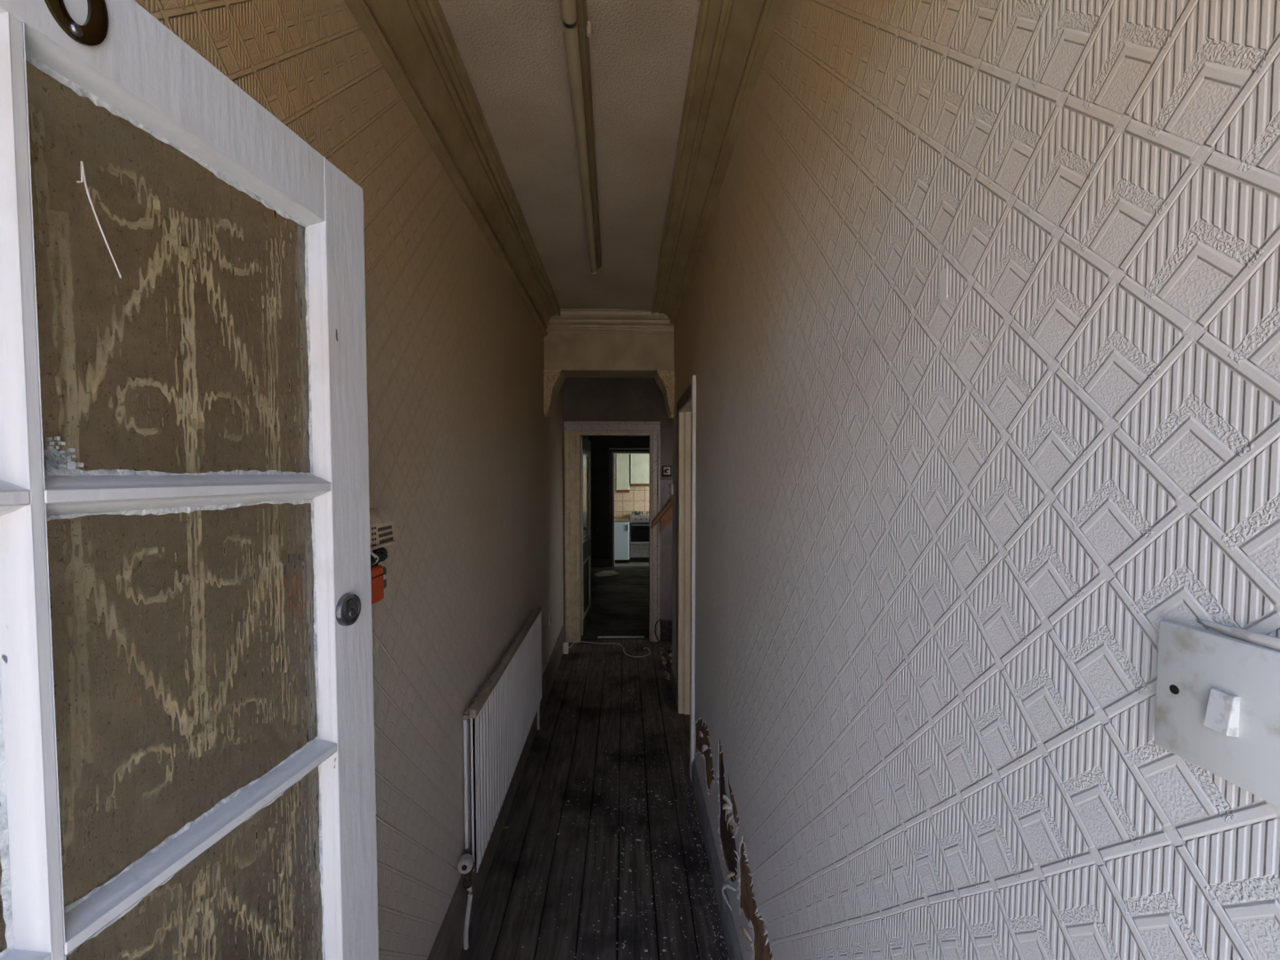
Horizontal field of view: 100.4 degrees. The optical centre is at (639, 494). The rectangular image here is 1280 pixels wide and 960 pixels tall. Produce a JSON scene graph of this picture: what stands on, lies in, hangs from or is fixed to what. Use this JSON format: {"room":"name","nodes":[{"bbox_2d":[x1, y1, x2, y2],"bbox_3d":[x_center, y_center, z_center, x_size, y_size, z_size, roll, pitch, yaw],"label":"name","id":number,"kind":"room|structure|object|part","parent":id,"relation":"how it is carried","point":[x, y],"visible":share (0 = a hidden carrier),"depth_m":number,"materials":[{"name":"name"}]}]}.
{"room":"house entrance hallway","nodes":[
{"label":"house entrance hallway","id":0,"kind":"room"},
{"bbox_2d":[134,0,563,959],"bbox_3d":[-0.813,0.084,2.383,0.310,3.000,5.400,0,2,-2],"label":"wall","id":1,"kind":"structure","parent":0,"point":[465,457],"depth_m":1.54,"materials":[{"name":"paper"}]},
{"bbox_2d":[370,562,386,605],"bbox_3d":[-0.569,0.164,1.062,0.102,0.104,0.140,0,2,-2],"label":"box","id":2,"kind":"object","parent":1,"relation":"attached to","point":[378,572],"visible":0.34,"depth_m":1.06,"materials":[{"name":"orange plastic"}]},
{"bbox_2d":[369,507,395,550],"bbox_3d":[-0.568,0.069,1.057,0.104,0.076,0.146,0,2,-2],"label":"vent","id":3,"kind":"object","parent":1,"relation":"attached to","point":[380,524],"visible":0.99,"depth_m":1.08,"materials":[{"name":"beige plastic"}]},
{"bbox_2d":[370,546,387,565],"bbox_3d":[-0.531,0.125,1.057,0.019,0.034,0.119,0,2,-2],"label":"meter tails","id":4,"kind":"object","parent":3,"relation":"attached to","point":[375,554],"visible":0.56,"depth_m":1.07,"materials":[{"name":"black plastic"}]},
{"bbox_2d":[344,0,559,335],"bbox_3d":[-0.581,-1.161,1.919,0.130,0.175,3.960,0,2,-2],"label":"trim","id":5,"kind":"structure","parent":1,"relation":"attached to","point":[413,41],"depth_m":1.65,"materials":[{"name":"paint"}]},
{"bbox_2d":[427,626,566,959],"bbox_3d":[-0.645,1.438,2.542,0.030,0.182,5.000,0,2,-2],"label":"baseboard","id":6,"kind":"structure","parent":1,"relation":"attached to","point":[448,944],"depth_m":2.10,"materials":[{"name":"brown paint"}]},
{"bbox_2d":[562,642,568,654],"bbox_3d":[-0.669,1.388,4.806,0.045,0.095,0.044,0,2,-2],"label":"socket","id":7,"kind":"object","parent":6,"relation":"attached to","point":[565,645],"visible":1,"depth_m":4.79,"materials":[{"name":"white plastic"}]},
{"bbox_2d":[457,605,542,950],"bbox_3d":[-0.632,1.138,2.619,0.057,0.792,1.628,0,2,-2],"label":"radiator","id":8,"kind":"object","parent":1,"relation":"attached to","point":[498,722],"visible":1,"depth_m":2.23,"materials":[{"name":"white metal"}]},
{"bbox_3d":[-0.651,1.022,2.666,0.012,0.480,1.480,0,2,-2],"label":"panel","id":9,"kind":"part","parent":8,"relation":"part of","materials":[{"name":"white metal"}]},
{"bbox_2d":[462,609,535,719],"bbox_3d":[-0.645,0.770,2.657,0.029,0.019,1.478,0,2,-2],"label":"grille","id":10,"kind":"object","parent":8,"relation":"attached to","point":[468,715],"depth_m":2.38,"materials":[{"name":"white metal"}]},
{"bbox_3d":[-0.618,1.053,2.673,0.019,0.564,1.510,0,2,-2],"label":"panel","id":11,"kind":"part","parent":8,"relation":"part of","materials":[{"name":"white metal"}]},
{"bbox_2d":[439,0,700,309],"bbox_3d":[-0.166,-1.323,1.919,1.020,0.150,3.990,0,2,-2],"label":"ceiling","id":12,"kind":"structure","parent":0,"point":[513,52],"depth_m":1.76,"materials":[{"name":"white paint"}]},
{"bbox_2d":[560,0,601,275],"bbox_3d":[-0.192,-1.211,2.048,0.072,0.084,1.801,0,2,-3],"label":"ceiling light","id":13,"kind":"object","parent":12,"relation":"attached to","point":[577,28],"visible":1,"depth_m":1.62,"materials":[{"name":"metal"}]},
{"bbox_2d":[580,435,589,439],"bbox_3d":[0.647,0.091,7.211,3.500,2.900,4.160,0,2,-2],"label":"wall","id":14,"kind":"structure","parent":0,"point":[583,436],"depth_m":8.56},
{"bbox_2d":[457,558,729,959],"bbox_3d":[0.868,1.530,5.618,3.950,0.252,11.650,0,2,-2],"label":"floor","id":15,"kind":"structure","parent":0,"point":[565,751],"depth_m":2.47,"materials":[{"name":"black wood"}]},
{"bbox_2d":[593,570,618,576],"bbox_3d":[-0.558,1.280,8.632,0.410,0.003,0.430,-1,3,-24],"label":"paper sheet","id":16,"kind":"object","parent":15,"relation":"on","point":[604,572],"visible":1,"depth_m":8.58,"materials":[{"name":"white paper"}]},
{"bbox_2d":[568,641,650,656],"bbox_3d":[-0.280,1.406,4.921,0.769,0.054,0.336,0,2,10],"label":"loose cable","id":17,"kind":"object","parent":15,"relation":"on","point":[574,642],"visible":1,"depth_m":5.00,"materials":[{"name":"grey plastic"}]},
{"bbox_2d":[597,635,644,638],"bbox_3d":[-0.188,1.416,5.288,0.460,0.006,0.050,0,2,-2],"label":"threshold strip","id":18,"kind":"object","parent":15,"relation":"on","point":[624,636],"visible":1,"depth_m":5.28,"materials":[{"name":"silver metal"}]},
{"bbox_2d":[614,521,629,563],"bbox_3d":[-0.370,0.938,10.728,0.305,0.825,0.625,0,2,-2],"label":"base cabinet","id":19,"kind":"object","parent":15,"relation":"on","point":[621,529],"visible":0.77,"depth_m":10.44,"materials":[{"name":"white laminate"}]},
{"bbox_2d":[614,517,630,521],"bbox_3d":[-0.655,0.510,10.727,0.896,0.030,0.644,0,2,-2],"label":"countertop","id":20,"kind":"structure","parent":19,"relation":"on","point":[616,519],"depth_m":10.56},
{"bbox_2d":[521,687,728,959],"bbox_3d":[-0.165,1.512,2.837,0.927,0.008,2.491,0,2,-2],"label":"debris","id":21,"kind":"object","parent":15,"relation":"on","point":[618,687],"visible":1,"depth_m":2.19,"materials":[{"name":"white paint"}]},
{"bbox_2d":[630,511,648,562],"bbox_3d":[0.099,0.852,10.790,0.595,0.992,0.579,0,2,-2],"label":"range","id":22,"kind":"object","parent":15,"relation":"on","point":[639,523],"visible":0.58,"depth_m":10.54,"materials":[{"name":"silver metal"}]},
{"bbox_3d":[0.105,0.755,10.551,0.585,0.375,0.030,0,2,-2],"label":"oven door","id":23,"kind":"part","parent":22,"relation":"part of","materials":[{"name":"black glass"}]},
{"bbox_2d":[630,511,648,516],"bbox_3d":[0.098,0.389,10.796,0.595,0.067,0.530,0,2,-2],"label":"cooktop","id":24,"kind":"object","parent":22,"relation":"in","point":[636,514],"depth_m":10.63,"materials":[{"name":"white metal"}]},
{"bbox_3d":[0.105,1.013,10.562,0.585,0.137,0.028,0,2,-2],"label":"drawer","id":25,"kind":"part","parent":22,"relation":"part of","materials":[{"name":"silver metal"}]},
{"bbox_3d":[0.105,0.492,10.543,0.595,0.120,0.025,0,2,-2],"label":"control panel","id":26,"kind":"part","parent":22,"relation":"part of","materials":[{"name":"silver metal"}]},
{"bbox_2d":[659,644,670,679],"bbox_3d":[0.211,1.438,4.606,0.055,0.032,0.832,0,2,-2],"label":"rubble","id":27,"kind":"object","parent":15,"relation":"on","point":[666,671],"visible":1,"depth_m":4.55,"materials":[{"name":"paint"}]},
{"bbox_2d":[562,377,672,643],"bbox_3d":[0.204,-0.027,5.158,2.500,3.000,0.145,0,2,-2],"label":"wall","id":28,"kind":"structure","parent":0,"point":[584,399],"depth_m":5.05,"materials":[{"name":"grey paint"}]},
{"bbox_3d":[-0.269,-1.016,5.049,0.920,0.635,0.018,0,2,-2],"label":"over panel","id":29,"kind":"part","parent":28,"relation":"part of","materials":[{"name":"brown paint"}]},
{"bbox_2d":[563,421,660,642],"bbox_3d":[-0.265,0.366,5.158,0.910,2.115,0.150,0,2,-2],"label":"door frame","id":30,"kind":"structure","parent":28,"relation":"in","point":[573,430],"depth_m":5.09,"materials":[{"name":"white wood"}]},
{"bbox_3d":[-0.655,0.422,5.090,0.128,2.009,0.030,0,2,-2],"label":"architrave","id":31,"kind":"part","parent":30,"relation":"part of","materials":[{"name":"white wood"}]},
{"bbox_2d":[580,436,598,635],"bbox_3d":[-0.543,0.406,5.631,0.126,1.973,0.800,0,2,2],"label":"door","id":32,"kind":"structure","parent":30,"relation":"attached to","point":[586,528],"depth_m":5.66,"materials":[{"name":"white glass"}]},
{"bbox_3d":[-0.586,-0.517,5.595,0.040,0.125,0.580,0,2,2],"label":"rail","id":33,"kind":"part","parent":32,"relation":"part of","materials":[{"name":"white wood"}]},
{"bbox_3d":[-0.586,0.015,5.616,0.012,0.960,0.600,0,2,2],"label":"panel","id":34,"kind":"part","parent":32,"relation":"part of","materials":[{"name":"clear glass"}]},
{"bbox_3d":[-0.586,0.969,5.655,0.012,0.590,0.600,0,2,2],"label":"panel","id":35,"kind":"part","parent":32,"relation":"part of","materials":[{"name":"grey wood"}]},
{"bbox_3d":[-0.586,0.584,5.639,0.040,0.200,0.580,0,2,2],"label":"rail","id":36,"kind":"part","parent":32,"relation":"part of","materials":[{"name":"white wood"}]},
{"bbox_3d":[-0.586,1.323,5.669,0.040,0.138,0.580,0,2,2],"label":"rail","id":37,"kind":"part","parent":32,"relation":"part of","materials":[{"name":"white wood"}]},
{"bbox_3d":[-0.264,-0.636,5.059,0.910,0.105,0.028,0,2,-2],"label":"architrave","id":38,"kind":"part","parent":30,"relation":"part of","materials":[{"name":"white wood"}]},
{"bbox_3d":[0.150,0.421,5.113,0.083,2.009,0.028,0,2,-2],"label":"architrave","id":39,"kind":"part","parent":30,"relation":"part of","materials":[{"name":"white wood"}]},
{"bbox_2d":[654,618,661,642],"bbox_3d":[0.173,1.308,5.117,0.065,0.225,0.037,0,2,-2],"label":"cable","id":40,"kind":"object","parent":30,"relation":"attached to","point":[660,619],"visible":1,"depth_m":5.12,"materials":[{"name":"black plastic"}]},
{"bbox_2d":[651,498,671,532],"bbox_3d":[0.293,0.099,5.055,0.368,0.536,0.103,0,2,-2],"label":"handrail","id":41,"kind":"object","parent":28,"relation":"attached to","point":[665,515],"visible":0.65,"depth_m":5.07,"materials":[{"name":"wood"}]},
{"bbox_2d":[662,465,671,476],"bbox_3d":[0.256,-0.221,5.087,0.085,0.101,0.036,0,2,-2],"label":"thermostat","id":42,"kind":"object","parent":28,"relation":"attached to","point":[666,469],"visible":1,"depth_m":5.08,"materials":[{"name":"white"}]},
{"bbox_2d":[669,483,673,495],"bbox_3d":[0.237,-0.039,4.046,0.026,0.083,0.083,0,2,-2],"label":"light switch","id":43,"kind":"object","parent":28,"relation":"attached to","point":[671,485],"visible":1,"depth_m":4.01,"materials":[{"name":"white plastic"}]},
{"bbox_2d":[589,435,649,559],"bbox_3d":[0.460,-0.033,10.279,3.700,2.900,1.990,0,2,-2],"label":"wall","id":44,"kind":"structure","parent":0,"point":[600,444],"depth_m":9.26,"materials":[{"name":"paint"}]},
{"bbox_2d":[591,449,612,566],"bbox_3d":[-0.679,0.244,9.254,0.405,2.030,0.016,0,2,-2],"label":"trim","id":45,"kind":"structure","parent":44,"relation":"attached to","point":[594,562],"depth_m":9.27,"materials":[{"name":"black wood"}]},
{"bbox_2d":[616,453,629,492],"bbox_3d":[-0.348,-0.446,10.846,0.258,0.820,0.338,0,2,-2],"label":"upper cabinet","id":46,"kind":"object","parent":44,"relation":"attached to","point":[622,460],"visible":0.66,"depth_m":10.69,"materials":[{"name":"beige laminate"}]},
{"bbox_2d":[608,448,649,566],"bbox_3d":[-0.064,0.226,9.338,0.960,2.058,0.200,0,2,-2],"label":"trim","id":47,"kind":"structure","parent":44,"relation":"attached to","point":[613,452],"depth_m":9.22,"materials":[{"name":"wood"}]},
{"bbox_2d":[630,453,649,486],"bbox_3d":[0.009,-0.508,10.854,0.408,0.695,0.338,0,2,-2],"label":"upper cabinet","id":48,"kind":"object","parent":44,"relation":"attached to","point":[639,463],"visible":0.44,"depth_m":10.69,"materials":[{"name":"beige laminate"}]},
{"bbox_2d":[672,0,1279,959],"bbox_3d":[0.368,0.098,2.057,0.189,3.000,4.080,0,2,-2],"label":"wall","id":49,"kind":"structure","parent":0,"point":[977,325],"depth_m":0.54,"materials":[{"name":"white paper"}]},
{"bbox_2d":[543,308,674,417],"bbox_3d":[-0.227,-0.949,4.021,0.959,0.766,0.398,0,2,-2],"label":"archway","id":50,"kind":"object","parent":49,"relation":"attached to","point":[579,342],"depth_m":3.90,"materials":[{"name":"beige paint"}]},
{"bbox_3d":[-0.223,-1.252,3.854,0.935,0.148,0.088,0,2,-2],"label":"beam cornice","id":51,"kind":"part","parent":50,"relation":"part of","materials":[{"name":"beige paint"}]},
{"bbox_2d":[670,668,675,703],"bbox_3d":[0.250,1.416,3.929,0.012,0.115,0.440,0,2,-2],"label":"baseboard","id":52,"kind":"structure","parent":49,"relation":"attached to","point":[672,678],"depth_m":3.94,"materials":[{"name":"brown paint"}]},
{"bbox_2d":[675,383,691,711],"bbox_3d":[0.269,0.445,3.244,0.018,2.110,0.830,0,2,-2],"label":"trim","id":53,"kind":"structure","parent":49,"relation":"attached to","point":[687,394],"depth_m":3.60,"materials":[{"name":"brown paint"}]},
{"bbox_2d":[678,396,691,714],"bbox_3d":[0.355,0.471,3.218,0.169,2.060,0.760,0,2,-2],"label":"door","id":54,"kind":"structure","parent":49,"relation":"in","point":[684,412],"depth_m":3.57,"materials":[{"name":"white wood"}]},
{"bbox_2d":[689,375,695,781],"bbox_3d":[0.279,0.453,2.803,0.022,2.130,0.063,0,2,-2],"label":"trim","id":55,"kind":"structure","parent":49,"relation":"attached to","point":[693,378],"depth_m":2.78,"materials":[{"name":"white wood"}]},
{"bbox_2d":[650,0,783,326],"bbox_3d":[0.220,-1.203,1.940,0.177,0.092,3.960,0,2,-2],"label":"trim","id":56,"kind":"structure","parent":49,"relation":"attached to","point":[732,37],"depth_m":1.70,"materials":[{"name":"paint"}]},
{"bbox_2d":[691,759,743,959],"bbox_3d":[0.319,1.509,1.441,0.018,0.128,2.740,0,2,-2],"label":"baseboard","id":57,"kind":"structure","parent":49,"relation":"attached to","point":[732,943],"depth_m":2.07,"materials":[{"name":"grey paint"}]},
{"bbox_2d":[1154,620,1279,807],"bbox_3d":[0.348,0.128,0.315,0.016,0.084,0.085,0,2,-2],"label":"light switch","id":58,"kind":"object","parent":49,"relation":"attached to","point":[1218,698],"visible":1,"depth_m":0.32,"materials":[{"name":"white plastic"}]},
{"bbox_3d":[0.254,-1.213,-0.192,5.500,6.300,0.300,0,2,-2],"label":"wall","id":59,"kind":"structure","parent":0,"visible":0},
{"bbox_2d":[0,0,378,959],"bbox_3d":[-0.485,0.573,0.433,0.072,2.019,0.810,0,2,7],"label":"door","id":60,"kind":"structure","parent":59,"relation":"in","point":[188,764],"depth_m":0.53,"materials":[{"name":"white wood"}]},
{"bbox_3d":[-0.503,0.190,0.256,0.005,0.340,0.306,0,2,7],"label":"pane","id":61,"kind":"part","parent":60,"relation":"part of","materials":[{"name":"glass"}]},
{"bbox_3d":[-0.491,-0.171,0.240,0.022,0.349,0.318,0,2,7],"label":"moulding","id":62,"kind":"part","parent":60,"relation":"part of","materials":[{"name":"white wood"}]},
{"bbox_3d":[-0.491,0.190,0.254,0.022,0.352,0.318,0,2,7],"label":"moulding","id":63,"kind":"part","parent":60,"relation":"part of","materials":[{"name":"white wood"}]},
{"bbox_3d":[-0.482,-0.395,0.394,0.044,0.085,0.644,0,2,7],"label":"rail","id":64,"kind":"part","parent":60,"relation":"part of","materials":[{"name":"white wood"}]},
{"bbox_3d":[-0.462,-0.184,0.565,0.005,0.337,0.305,0,2,7],"label":"pane","id":65,"kind":"part","parent":60,"relation":"part of","materials":[{"name":"brown glass"}]},
{"bbox_3d":[-0.451,-0.184,0.564,0.022,0.349,0.317,0,2,7],"label":"moulding","id":66,"kind":"part","parent":60,"relation":"part of","materials":[{"name":"white wood"}]},
{"bbox_3d":[-0.462,0.177,0.579,0.005,0.340,0.305,0,2,7],"label":"pane","id":67,"kind":"part","parent":60,"relation":"part of","materials":[{"name":"brown glass"}]},
{"bbox_3d":[-0.451,0.177,0.578,0.022,0.352,0.317,0,2,7],"label":"moulding","id":68,"kind":"part","parent":60,"relation":"part of","materials":[{"name":"white wood"}]},
{"bbox_3d":[-0.462,0.538,0.594,0.005,0.338,0.305,0,2,7],"label":"pane","id":69,"kind":"part","parent":60,"relation":"part of","materials":[{"name":"brown glass"}]},
{"bbox_3d":[-0.451,0.538,0.593,0.022,0.350,0.317,0,2,7],"label":"moulding","id":70,"kind":"part","parent":60,"relation":"part of","materials":[{"name":"white wood"}]}
]}

